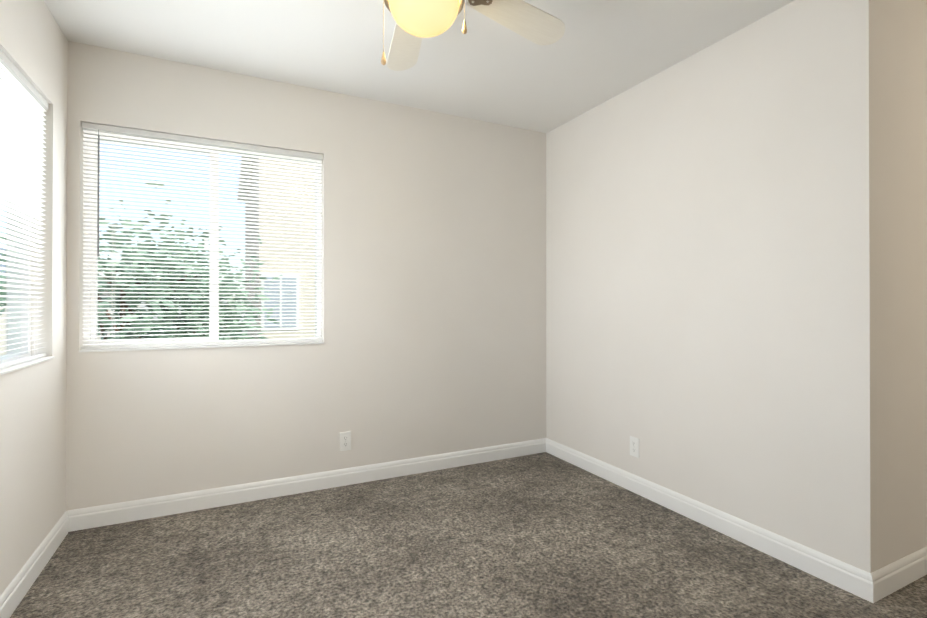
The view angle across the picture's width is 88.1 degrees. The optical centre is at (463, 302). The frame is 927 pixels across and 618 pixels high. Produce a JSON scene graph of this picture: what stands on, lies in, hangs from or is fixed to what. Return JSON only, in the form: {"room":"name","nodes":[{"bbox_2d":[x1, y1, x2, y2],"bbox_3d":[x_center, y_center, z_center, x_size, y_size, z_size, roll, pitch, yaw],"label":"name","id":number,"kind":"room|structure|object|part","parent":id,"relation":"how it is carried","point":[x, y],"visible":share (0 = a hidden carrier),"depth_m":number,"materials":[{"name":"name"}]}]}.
{"room":"empty bedroom","nodes":[
{"label":"empty bedroom","id":0,"kind":"room"},
{"bbox_2d":[0,0,67,595],"bbox_3d":[-1.004,-0.092,0.249,0.160,2.440,4.680,0,0,-26],"label":"wall","id":1,"kind":"structure","parent":0,"point":[34,49],"depth_m":2.09,"materials":[{"name":"paint"}]},
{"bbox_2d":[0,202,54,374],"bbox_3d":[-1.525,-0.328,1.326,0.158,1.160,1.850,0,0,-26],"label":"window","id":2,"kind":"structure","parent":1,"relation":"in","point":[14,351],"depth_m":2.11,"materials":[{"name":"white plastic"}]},
{"bbox_2d":[0,49,48,368],"bbox_3d":[-1.485,-0.332,1.346,0.044,1.144,1.842,0,0,-26],"label":"window blind","id":3,"kind":"object","parent":2,"relation":"attached to","point":[24,104],"visible":1,"depth_m":1.92,"materials":[{"name":"white plastic"}]},
{"bbox_2d":[0,510,71,617],"bbox_3d":[-0.969,1.078,0.369,0.014,0.102,4.490,0,0,-26],"label":"baseboard","id":4,"kind":"structure","parent":1,"relation":"attached to","point":[14,593],"depth_m":1.94,"materials":[{"name":"paint"}]},
{"bbox_2d":[66,41,545,510],"bbox_3d":[-0.704,-0.081,3.099,3.230,2.440,0.160,0,0,-26],"label":"wall","id":5,"kind":"structure","parent":0,"point":[433,289],"depth_m":3.00,"materials":[{"name":"paint"}]},
{"bbox_2d":[79,130,323,352],"bbox_3d":[-1.423,-0.330,2.732,1.195,1.165,0.158,0,0,-26],"label":"window","id":6,"kind":"structure","parent":5,"relation":"in","point":[317,331],"depth_m":2.67,"materials":[{"name":"white plastic"}]},
{"bbox_2d":[81,122,322,348],"bbox_3d":[-1.403,-0.335,2.691,1.187,1.149,0.044,0,0,-26],"label":"window blind","id":7,"kind":"object","parent":6,"relation":"attached to","point":[162,137],"visible":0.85,"depth_m":2.66,"materials":[{"name":"white plastic"}]},
{"bbox_2d":[72,438,543,530],"bbox_3d":[-0.652,1.088,3.024,2.880,0.102,0.014,0,0,-26],"label":"baseboard","id":8,"kind":"structure","parent":5,"relation":"attached to","point":[122,512],"depth_m":2.82,"materials":[{"name":"paint"}]},
{"bbox_2d":[340,431,350,450],"bbox_3d":[-0.736,0.867,2.987,0.070,0.115,0.007,0,0,-26],"label":"outlet","id":9,"kind":"object","parent":5,"relation":"attached to","point":[345,441],"visible":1,"depth_m":2.98,"materials":[{"name":"white plastic"}]},
{"bbox_2d":[44,0,794,132],"bbox_3d":[1.796,-1.366,1.732,6.490,0.120,4.840,0,0,-26],"label":"ceiling","id":10,"kind":"structure","parent":0,"point":[487,69],"depth_m":2.43,"materials":[{"name":"paint"}]},
{"bbox_2d":[381,0,564,70],"bbox_3d":[-0.116,-1.071,1.726,1.236,0.471,1.251,0,0,-26],"label":"ceiling fan","id":11,"kind":"object","parent":10,"relation":"hanging from","point":[417,21],"visible":1,"depth_m":1.89,"materials":[{"name":"white metal"}]},
{"bbox_3d":[-0.139,-1.010,1.691,0.250,0.112,0.250,0,0,-26],"label":"lamp shade","id":12,"kind":"part","parent":11,"relation":"part of","materials":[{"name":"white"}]},
{"bbox_2d":[10,452,926,617],"bbox_3d":[1.796,1.194,1.722,6.490,0.120,4.840,0,0,-26],"label":"floor","id":13,"kind":"structure","parent":0,"point":[543,535],"depth_m":2.09,"materials":[{"name":"carpet"}]},
{"bbox_2d":[546,0,890,572],"bbox_3d":[1.164,-0.082,2.787,0.160,2.440,2.060,0,0,-26],"label":"wall","id":14,"kind":"structure","parent":0,"point":[718,304],"depth_m":2.27,"materials":[{"name":"paint"}]},
{"bbox_2d":[630,436,638,457],"bbox_3d":[1.026,0.868,2.875,0.007,0.115,0.070,0,0,-26],"label":"outlet","id":15,"kind":"object","parent":14,"relation":"attached to","point":[634,446],"visible":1,"depth_m":2.87,"materials":[{"name":"white plastic"}]},
{"bbox_2d":[544,438,859,596],"bbox_3d":[1.091,1.087,2.735,0.014,0.102,2.040,0,0,-26],"label":"baseboard","id":16,"kind":"structure","parent":14,"relation":"attached to","point":[845,576],"depth_m":2.33,"materials":[{"name":"paint"}]},
{"bbox_2d":[890,0,926,562],"bbox_3d":[3.118,-0.082,2.695,3.260,2.440,0.160,0,0,-26],"label":"wall","id":17,"kind":"structure","parent":0,"point":[908,144],"depth_m":1.97,"materials":[{"name":"paint"}]},
{"bbox_2d":[860,546,926,602],"bbox_3d":[3.007,1.086,2.539,3.274,0.102,0.014,0,0,-26],"label":"baseboard","id":18,"kind":"structure","parent":17,"relation":"attached to","point":[879,584],"depth_m":1.88,"materials":[{"name":"paint"}]},
{"label":"outside","id":19,"kind":"structure","parent":0,"visible":0},
{"bbox_3d":[-6.515,4.328,13.261,120.000,0.300,110.000,0,0,-26],"label":"ground","id":20,"kind":"structure","parent":19,"visible":0},
{"bbox_2d":[0,248,139,355],"bbox_3d":[-17.871,1.082,14.340,13.100,6.200,8.500,0,0,-26],"label":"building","id":21,"kind":"structure","parent":20,"relation":"on","point":[2,343],"depth_m":12.70,"materials":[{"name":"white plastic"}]},
{"bbox_2d":[0,183,281,339],"bbox_3d":[-4.382,1.275,6.334,3.986,5.780,4.045,0,0,-26],"label":"tree","id":22,"kind":"object","parent":20,"relation":"on","point":[235,332],"depth_m":6.06,"materials":[{"name":"green plant"}]},
{"bbox_2d":[237,156,314,338],"bbox_3d":[-1.559,-0.416,14.899,9.780,9.200,8.000,0,0,-26],"label":"building","id":23,"kind":"structure","parent":20,"relation":"on","point":[292,334],"depth_m":9.74,"materials":[{"name":"beige concrete"}]}
]}

